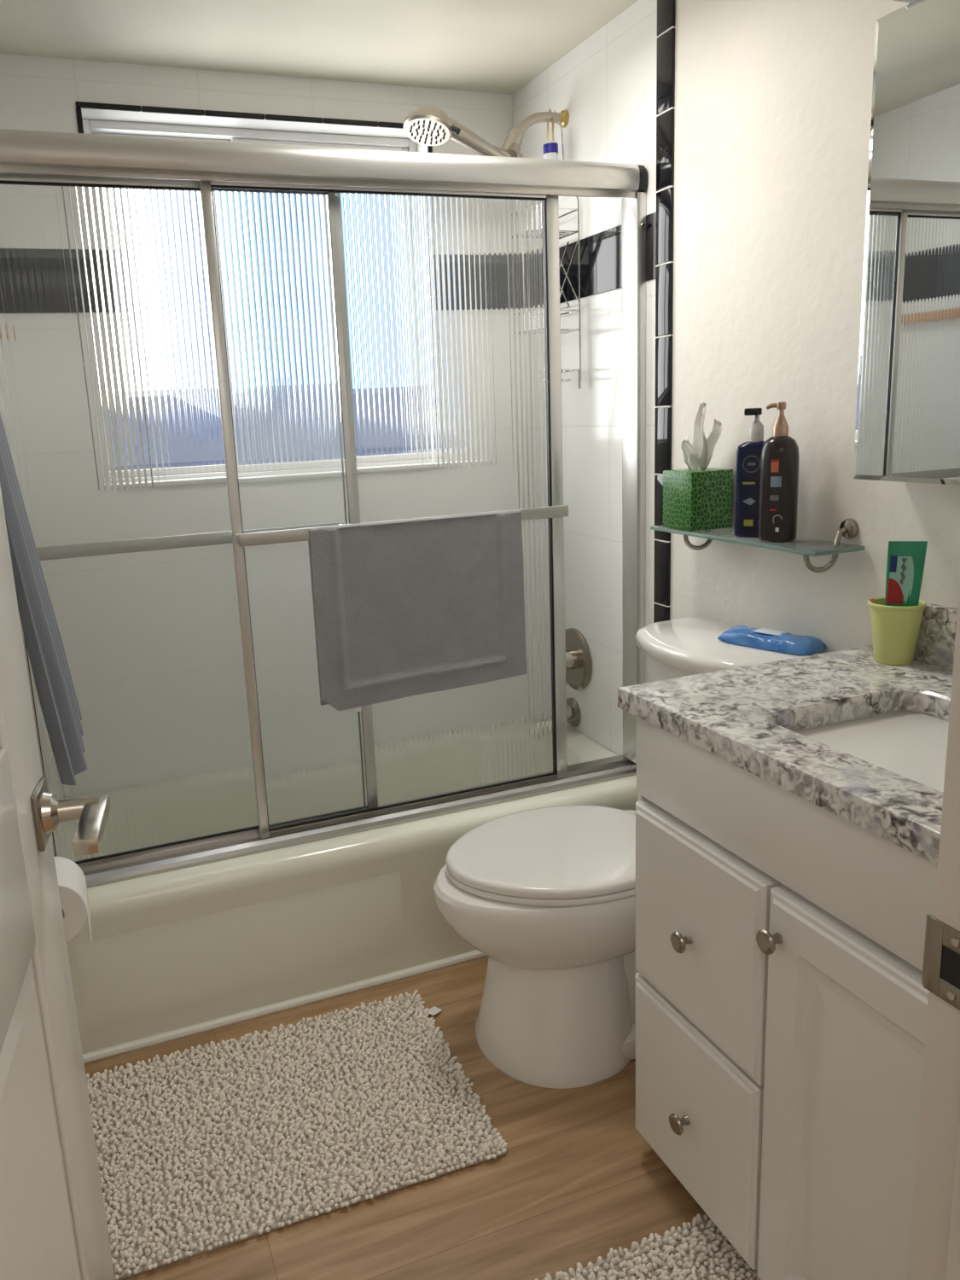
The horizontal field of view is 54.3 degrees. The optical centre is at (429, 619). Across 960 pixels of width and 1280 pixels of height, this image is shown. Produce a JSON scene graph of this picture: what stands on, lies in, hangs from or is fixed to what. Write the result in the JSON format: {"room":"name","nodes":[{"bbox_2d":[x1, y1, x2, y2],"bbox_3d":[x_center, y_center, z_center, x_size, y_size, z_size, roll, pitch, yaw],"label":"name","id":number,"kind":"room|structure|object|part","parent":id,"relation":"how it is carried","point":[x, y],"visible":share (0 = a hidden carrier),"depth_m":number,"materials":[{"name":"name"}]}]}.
{"room":"bathroom","nodes":[
{"label":"bathroom","id":0,"kind":"room"},
{"bbox_2d":[0,52,512,155],"bbox_3d":[-0.439,-0.379,2.800,1.524,2.239,0.169,-7,13,-20],"label":"wall","id":1,"kind":"structure","parent":0,"point":[37,93],"depth_m":2.48,"materials":[{"name":"paint"}]},
{"bbox_2d":[82,118,416,151],"bbox_3d":[-0.464,-0.910,2.732,0.939,0.950,0.060,-7,13,-20],"label":"window","id":2,"kind":"structure","parent":1,"relation":"in","point":[91,126],"depth_m":2.60,"materials":[{"name":"white plastic"}]},
{"bbox_3d":[-0.694,-0.884,2.663,0.412,0.906,0.020,-7,13,-20],"label":"sash","id":3,"kind":"part","parent":2,"relation":"part of","materials":[{"name":"white plastic"}]},
{"bbox_3d":[-0.287,-0.931,2.789,0.523,0.906,0.020,-7,13,-20],"label":"sash","id":4,"kind":"part","parent":2,"relation":"part of","materials":[{"name":"white plastic"}]},
{"bbox_2d":[75,101,432,152],"bbox_3d":[-0.421,-0.895,2.623,0.965,0.962,0.010,-7,13,-20],"label":"trim","id":5,"kind":"structure","parent":1,"relation":"attached to","point":[78,104],"depth_m":2.48,"materials":[{"name":"black tile"}]},
{"bbox_2d":[0,0,638,94],"bbox_3d":[0.207,-1.101,0.536,3.500,0.080,4.550,-7,13,-20],"label":"ceiling","id":6,"kind":"structure","parent":0,"point":[488,46],"depth_m":2.26,"materials":[{"name":"paint"}]},
{"bbox_2d":[84,955,709,1279],"bbox_3d":[0.315,1.161,1.033,3.500,0.080,4.550,-7,13,-20],"label":"floor","id":7,"kind":"structure","parent":0,"point":[576,1180],"depth_m":1.61,"materials":[{"name":"brown wood"}]},
{"bbox_2d":[85,989,507,1279],"bbox_3d":[-0.289,0.962,1.828,0.819,0.022,0.557,-7,13,-20],"label":"bath rug","id":8,"kind":"object","parent":7,"relation":"on","point":[200,1150],"visible":0.95,"depth_m":1.78,"materials":[{"name":"beige fabric"}]},
{"bbox_2d":[66,725,637,1053],"bbox_3d":[-0.229,0.620,2.577,1.519,0.366,0.777,-7,13,-20],"label":"bathtub","id":9,"kind":"object","parent":7,"relation":"on","point":[173,950],"visible":0.35,"depth_m":2.12,"materials":[{"name":"beige ceramic"}]},
{"bbox_3d":[-0.402,0.743,2.114,0.725,0.210,0.010,-7,13,-20],"label":"apron panel","id":10,"kind":"part","parent":9,"relation":"part of","materials":[{"name":"beige ceramic"}]},
{"bbox_2d":[82,949,487,1064],"bbox_3d":[-0.081,0.863,2.263,1.516,0.021,0.022,-7,13,-20],"label":"trim","id":11,"kind":"structure","parent":9,"relation":"attached to","point":[117,1050],"depth_m":2.15,"materials":[{"name":"white wood"}]},
{"bbox_2d":[0,128,646,888],"bbox_3d":[-0.177,-0.252,2.134,1.523,1.518,0.126,-7,13,-20],"label":"shower door","id":12,"kind":"structure","parent":9,"relation":"on","point":[214,355],"depth_m":2.06,"materials":[{"name":"clear glass"}]},
{"bbox_3d":[-0.517,-0.189,2.031,0.757,1.440,0.018,-7,13,-20],"label":"door panel","id":13,"kind":"part","parent":12,"relation":"part of","materials":[{"name":"glass"}]},
{"bbox_3d":[-0.553,-0.881,1.877,0.715,0.020,0.016,-7,13,-20],"label":"rail","id":14,"kind":"part","parent":12,"relation":"part of","materials":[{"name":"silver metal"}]},
{"bbox_3d":[-0.519,-0.184,2.029,0.715,1.404,0.007,-7,13,-20],"label":"ribbed glass","id":15,"kind":"part","parent":12,"relation":"part of","materials":[{"name":"clear glass"}]},
{"bbox_3d":[-0.486,0.508,2.182,0.715,0.013,0.016,-7,13,-20],"label":"rail","id":16,"kind":"part","parent":12,"relation":"part of","materials":[{"name":"silver metal"}]},
{"bbox_3d":[-0.220,-0.957,1.965,1.495,0.065,0.086,-7,13,-20],"label":"header rail","id":17,"kind":"part","parent":12,"relation":"part of","materials":[{"name":"silver metal"}]},
{"bbox_3d":[-0.089,-0.934,2.017,0.760,0.020,0.016,-7,13,-20],"label":"rail","id":18,"kind":"part","parent":12,"relation":"part of","materials":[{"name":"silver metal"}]},
{"bbox_3d":[-0.051,-0.242,2.171,0.813,1.440,0.018,-7,13,-20],"label":"door panel","id":19,"kind":"part","parent":12,"relation":"part of","materials":[{"name":"clear glass"}]},
{"bbox_3d":[-0.055,-0.237,2.168,0.760,1.404,0.007,-7,13,-20],"label":"ribbed glass","id":20,"kind":"part","parent":12,"relation":"part of","materials":[{"name":"clear glass"}]},
{"bbox_3d":[-0.022,0.455,2.322,0.760,0.013,0.016,-7,13,-20],"label":"rail","id":21,"kind":"part","parent":12,"relation":"part of","materials":[{"name":"silver metal"}]},
{"bbox_2d":[308,510,527,712],"bbox_3d":[-0.013,-0.021,2.175,0.520,0.431,0.031,-7,13,-20],"label":"bath towel","id":22,"kind":"object","parent":12,"relation":"hanging from","point":[406,608],"visible":1,"depth_m":2.16,"materials":[{"name":"grey fabric"}]},
{"bbox_2d":[433,617,819,1088],"bbox_3d":[0.378,0.480,1.979,0.768,0.837,0.430,-7,13,-20],"label":"toilet","id":23,"kind":"object","parent":7,"relation":"on","point":[548,894],"visible":0.59,"depth_m":1.88,"materials":[{"name":"white ceramic"}]},
{"bbox_3d":[0.314,0.590,1.997,0.635,0.178,0.392,-7,13,-20],"label":"bowl","id":24,"kind":"part","parent":23,"relation":"part of","materials":[{"name":"white ceramic"}]},
{"bbox_3d":[0.268,0.481,1.956,0.473,0.024,0.387,-7,13,-20],"label":"lid","id":25,"kind":"part","parent":23,"relation":"part of","materials":[{"name":"white plastic"}]},
{"bbox_3d":[0.269,0.500,1.960,0.470,0.014,0.385,-7,13,-20],"label":"seat","id":26,"kind":"part","parent":23,"relation":"part of","materials":[{"name":"white plastic"}]},
{"bbox_3d":[0.620,0.264,2.028,0.222,0.385,0.400,-7,13,-20],"label":"tank","id":27,"kind":"part","parent":23,"relation":"part of","materials":[{"name":"white ceramic"}]},
{"bbox_3d":[0.601,0.061,1.981,0.249,0.041,0.426,-7,13,-20],"label":"tank lid","id":28,"kind":"part","parent":23,"relation":"part of","materials":[{"name":"white ceramic"}]},
{"bbox_2d":[717,625,826,655],"bbox_3d":[0.696,0.036,1.903,0.084,0.029,0.205,-12,16,-38],"label":"pack","id":29,"kind":"object","parent":23,"relation":"on","point":[763,638],"visible":1,"depth_m":1.87,"materials":[{"name":"blue plastic"}]},
{"bbox_2d":[535,1213,760,1279],"bbox_3d":[0.328,1.073,1.190,0.555,0.022,0.608,-7,13,-20],"label":"bath rug","id":30,"kind":"object","parent":7,"relation":"on","point":[699,1250],"visible":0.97,"depth_m":1.47,"materials":[{"name":"beige fabric"}]},
{"bbox_2d":[635,710,948,1279],"bbox_3d":[0.726,0.601,1.360,0.580,0.834,0.761,-7,13,-20],"label":"vanity cabinet","id":31,"kind":"object","parent":7,"relation":"on","point":[782,997],"visible":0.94,"depth_m":1.29,"materials":[{"name":"white wood"}]},
{"bbox_3d":[0.404,0.810,1.504,0.028,0.033,0.033,-7,13,-20],"label":"knob","id":32,"kind":"part","parent":31,"relation":"part of","materials":[{"name":"silver metal"}]},
{"bbox_3d":[0.389,0.493,1.434,0.028,0.033,0.033,-7,13,-20],"label":"knob","id":33,"kind":"part","parent":31,"relation":"part of","materials":[{"name":"silver metal"}]},
{"bbox_3d":[0.431,0.792,1.512,0.034,0.311,0.314,-7,13,-20],"label":"drawer","id":34,"kind":"part","parent":31,"relation":"part of","materials":[{"name":"white wood"}]},
{"bbox_3d":[0.416,0.482,1.444,0.034,0.312,0.314,-7,13,-20],"label":"drawer","id":35,"kind":"part","parent":31,"relation":"part of","materials":[{"name":"white wood"}]},
{"bbox_3d":[0.452,0.425,1.238,0.028,0.033,0.033,-7,13,-20],"label":"knob","id":36,"kind":"part","parent":31,"relation":"part of","materials":[{"name":"silver metal"}]},
{"bbox_2d":[617,602,957,865],"bbox_3d":[0.714,0.122,1.275,0.548,0.136,0.810,-7,13,-20],"label":"countertop","id":37,"kind":"structure","parent":31,"relation":"on","point":[748,717],"depth_m":1.43,"materials":[{"name":"stone"}]},
{"bbox_2d":[795,709,948,731],"bbox_3d":[0.716,0.270,1.242,0.324,0.139,0.494,-7,13,-20],"label":"sink","id":38,"kind":"object","parent":37,"relation":"in","point":[900,710],"visible":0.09,"depth_m":1.46,"materials":[{"name":"beige ceramic"}]},
{"bbox_2d":[867,596,926,665],"bbox_3d":[0.807,0.020,1.619,0.091,0.106,0.091,-7,13,-20],"label":"cup","id":39,"kind":"object","parent":37,"relation":"on","point":[894,630],"visible":0.89,"depth_m":1.59,"materials":[{"name":"yellow plastic"}]},
{"bbox_2d":[868,597,875,604],"bbox_3d":[0.783,0.011,1.624,0.039,0.102,0.009,0,13,13],"label":"toothbrush","id":40,"kind":"object","parent":39,"relation":"in","point":[871,599],"visible":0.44,"depth_m":1.61,"materials":[{"name":"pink plastic"}]},
{"bbox_2d":[884,541,927,606],"bbox_3d":[0.811,-0.040,1.594,0.059,0.190,0.028,1,13,17],"label":"toothpaste tube","id":41,"kind":"object","parent":39,"relation":"in","point":[905,563],"visible":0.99,"depth_m":1.58,"materials":[{"name":"teal plastic"}]},
{"bbox_2d":[889,555,897,572],"bbox_3d":[0.787,-0.095,1.583,0.012,0.028,0.003,4,14,27],"label":"print","id":42,"kind":"object","parent":41,"relation":"on","point":[893,559],"depth_m":1.58,"materials":[{"name":"blue"}]},
{"bbox_3d":[0.558,0.705,1.138,0.034,0.630,0.413,-7,13,-20],"label":"door","id":43,"kind":"part","parent":31,"relation":"part of","materials":[{"name":"white wood"}]},
{"bbox_2d":[512,0,959,755],"bbox_3d":[0.752,-0.261,2.002,0.120,2.239,2.570,-7,13,-20],"label":"wall","id":44,"kind":"structure","parent":0,"point":[773,98],"depth_m":1.95,"materials":[{"name":"paint"}]},
{"bbox_2d":[403,105,569,157],"bbox_3d":[0.172,-0.795,2.505,0.493,1.096,0.178,-14,17,-42],"label":"handheld shower","id":45,"kind":"object","parent":44,"relation":"attached to","point":[427,125],"visible":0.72,"depth_m":2.34,"materials":[{"name":"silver metal"}]},
{"bbox_3d":[0.062,-1.201,2.288,0.029,0.025,0.016,3,14,24],"label":"spray lever","id":46,"kind":"part","parent":45,"relation":"part of","materials":[{"name":"black rubber"}]},
{"bbox_3d":[0.116,-1.213,2.367,0.229,0.115,0.046,-9,14,-27],"label":"handle","id":47,"kind":"part","parent":45,"relation":"part of","materials":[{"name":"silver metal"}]},
{"bbox_3d":[0.286,-1.309,2.480,0.151,0.077,0.025,-7,13,-20],"label":"shower arm","id":48,"kind":"part","parent":45,"relation":"part of","materials":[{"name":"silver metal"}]},
{"bbox_2d":[552,109,581,388],"bbox_3d":[0.314,-1.001,2.554,0.114,0.727,0.202,-7,13,-20],"label":"shower caddy","id":49,"kind":"object","parent":45,"relation":"hanging from","point":[569,232],"visible":0.29,"depth_m":2.53,"materials":[{"name":"silver metal"}]},
{"bbox_2d":[543,108,558,159],"bbox_3d":[0.325,-1.278,2.501,0.040,0.166,0.040,-7,13,-20],"label":"bottle","id":50,"kind":"object","parent":49,"relation":"in","point":[550,147],"visible":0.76,"depth_m":2.49,"materials":[{"name":"white plastic"}]},
{"bbox_2d":[558,208,577,239],"bbox_3d":[0.312,-1.068,2.540,0.106,0.059,0.197,-7,13,-20],"label":"basket","id":51,"kind":"object","parent":49,"relation":"on","point":[569,232],"depth_m":2.49,"materials":[{"name":"silver metal"}]},
{"bbox_2d":[559,309,579,334],"bbox_3d":[0.321,-0.822,2.593,0.111,0.054,0.197,-7,13,-20],"label":"basket","id":52,"kind":"object","parent":49,"relation":"on","point":[562,331],"depth_m":2.54,"materials":[{"name":"silver metal"}]},
{"bbox_2d":[566,698,581,727],"bbox_3d":[0.370,0.292,2.833,0.154,0.090,0.090,-7,13,-20],"label":"tub spout","id":53,"kind":"object","parent":44,"relation":"attached to","point":[573,714],"visible":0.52,"depth_m":2.83,"materials":[{"name":"silver metal"}]},
{"bbox_3d":[0.366,0.290,2.831,0.144,0.081,0.052,-7,13,-20],"label":"spout","id":54,"kind":"part","parent":53,"relation":"part of","materials":[{"name":"silver metal"}]},
{"bbox_2d":[565,628,592,690],"bbox_3d":[0.411,0.121,2.794,0.064,0.188,0.188,-7,13,-20],"label":"shower valve","id":55,"kind":"object","parent":44,"relation":"attached to","point":[578,662],"visible":0.7,"depth_m":2.77,"materials":[{"name":"silver metal"}]},
{"bbox_3d":[0.408,0.140,2.792,0.055,0.096,0.068,-7,13,-20],"label":"lever handle","id":56,"kind":"part","parent":55,"relation":"part of","materials":[{"name":"silver metal"}]},
{"bbox_2d":[558,211,656,304],"bbox_3d":[0.402,-0.949,2.535,0.004,0.152,0.730,-7,13,-20],"label":"wall tile","id":57,"kind":"structure","parent":44,"relation":"attached to","point":[601,265],"depth_m":2.42,"materials":[{"name":"black tile"}]},
{"bbox_2d":[653,0,675,622],"bbox_3d":[0.574,-0.317,2.295,0.010,2.239,0.062,-7,13,-20],"label":"trim","id":58,"kind":"structure","parent":44,"relation":"attached to","point":[666,8],"depth_m":2.19,"materials":[{"name":"black tile"}]},
{"bbox_2d":[650,518,865,572],"bbox_3d":[0.659,-0.176,1.939,0.123,0.096,0.514,-7,13,-20],"label":"glass shelf","id":59,"kind":"object","parent":44,"relation":"attached to","point":[806,547],"visible":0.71,"depth_m":1.77,"materials":[{"name":"teal"}]},
{"bbox_2d":[663,401,733,531],"bbox_3d":[0.592,-0.340,2.060,0.108,0.273,0.105,-7,13,-20],"label":"tissue box","id":60,"kind":"object","parent":59,"relation":"on","point":[698,497],"visible":1,"depth_m":2.04,"materials":[{"name":"green cardboard"}]},
{"bbox_2d":[734,407,765,537],"bbox_3d":[0.657,-0.296,1.881,0.074,0.257,0.039,5,14,31],"label":"pump bottle","id":61,"kind":"object","parent":59,"relation":"on","point":[748,453],"visible":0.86,"depth_m":1.87,"materials":[{"name":"blue plastic"}]},
{"bbox_2d":[744,519,753,526],"bbox_3d":[0.646,-0.197,1.890,0.018,0.013,0.001,5,14,31],"label":"print","id":62,"kind":"object","parent":61,"relation":"attached to","point":[747,522],"depth_m":1.89,"materials":[{"name":"yellow"}]},
{"bbox_2d":[742,482,755,484],"bbox_3d":[0.641,-0.274,1.873,0.024,0.004,0.001,5,14,31],"label":"print","id":63,"kind":"object","parent":61,"relation":"on","point":[743,483],"depth_m":1.87,"materials":[{"name":"yellow paper"}]},
{"bbox_2d":[742,497,756,505],"bbox_3d":[0.644,-0.238,1.880,0.026,0.015,0.001,5,14,31],"label":"print","id":64,"kind":"object","parent":61,"relation":"attached to","point":[746,501],"depth_m":1.88,"materials":[{"name":"silver"}]},
{"bbox_3d":[0.657,-0.172,1.939,0.118,0.008,0.514,-7,13,-20],"label":"glass plate","id":65,"kind":"part","parent":59,"relation":"part of","materials":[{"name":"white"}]},
{"bbox_2d":[757,401,799,542],"bbox_3d":[0.678,-0.286,1.809,0.071,0.267,0.064,0,13,14],"label":"pump bottle","id":66,"kind":"object","parent":59,"relation":"on","point":[780,453],"visible":1,"depth_m":1.79,"materials":[{"name":"black plastic"}]},
{"bbox_2d":[892,0,914,3],"bbox_3d":[0.866,-0.942,1.117,0.118,0.124,0.680,-7,13,-20],"label":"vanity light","id":67,"kind":"object","parent":44,"relation":"attached to","point":[903,1],"visible":0.16,"depth_m":1.41,"materials":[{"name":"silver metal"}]},
{"bbox_2d":[853,0,959,485],"bbox_3d":[0.893,-0.527,1.212,0.104,0.710,0.740,-7,13,-20],"label":"medicine cabinet","id":68,"kind":"object","parent":44,"relation":"attached to","point":[907,429],"visible":1,"depth_m":1.44,"materials":[{"name":"silver mirror"}]},
{"bbox_2d":[913,602,957,669],"bbox_3d":[0.975,0.080,1.324,0.019,0.100,0.727,-7,13,-20],"label":"backsplash","id":69,"kind":"structure","parent":44,"relation":"attached to","point":[935,644],"depth_m":1.58,"materials":[{"name":"stone"}]},
{"bbox_3d":[0.427,0.062,0.602,1.764,2.239,0.115,-7,13,-20],"label":"wall","id":70,"kind":"structure","parent":0,"visible":0},
{"bbox_2d":[0,484,115,1279],"bbox_3d":[-0.360,0.169,0.756,0.111,2.022,0.711,-6,13,-13],"label":"door","id":71,"kind":"structure","parent":70,"relation":"in","point":[54,1226],"depth_m":0.99,"materials":[{"name":"white paint"}]},
{"bbox_3d":[-0.442,0.221,1.067,0.007,0.066,0.066,-6,13,-13],"label":"lever handle","id":72,"kind":"part","parent":71,"relation":"part of","materials":[{"name":"silver metal"}]},
{"bbox_3d":[-0.396,0.226,1.034,0.071,0.049,0.137,-6,13,-13],"label":"lever","id":73,"kind":"part","parent":71,"relation":"part of","materials":[{"name":"silver metal"}]},
{"bbox_2d":[906,581,959,1279],"bbox_3d":[0.387,0.165,0.606,0.031,2.040,0.123,-7,13,-20],"label":"trim","id":74,"kind":"structure","parent":70,"relation":"attached to","point":[934,1233],"depth_m":0.68,"materials":[{"name":"beige paint"}]},
{"bbox_2d":[921,914,959,1010],"bbox_3d":[0.370,0.245,0.667,0.010,0.058,0.050,-5,13,-10],"label":"strike plate","id":75,"kind":"object","parent":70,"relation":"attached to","point":[940,976],"visible":1,"depth_m":0.67,"materials":[{"name":"silver metal"}]},
{"bbox_3d":[-0.779,-0.064,1.438,0.120,2.239,2.570,-7,13,-20],"label":"wall","id":76,"kind":"structure","parent":0,"visible":0},
{"bbox_3d":[-0.678,-0.395,1.308,0.065,0.044,0.494,-7,13,-20],"label":"towel rail","id":77,"kind":"object","parent":76,"relation":"attached to","visible":0},
{"bbox_2d":[0,412,87,785],"bbox_3d":[-0.613,-0.037,1.400,0.124,0.768,0.301,-7,13,-20],"label":"hanging towel","id":78,"kind":"object","parent":77,"relation":"hanging from","point":[55,687],"visible":0.64,"depth_m":1.35,"materials":[{"name":"grey fabric"}]},
{"bbox_3d":[-0.646,0.454,1.524,0.069,0.039,0.196,-7,13,-20],"label":"paper holder","id":79,"kind":"object","parent":76,"relation":"attached to","visible":0},
{"bbox_2d":[53,856,92,943],"bbox_3d":[-0.620,0.467,1.536,0.107,0.117,0.110,-7,13,-20],"label":"toilet paper roll","id":80,"kind":"object","parent":79,"relation":"on","point":[72,882],"visible":0.42,"depth_m":1.50,"materials":[{"name":"white paper"}]}
]}

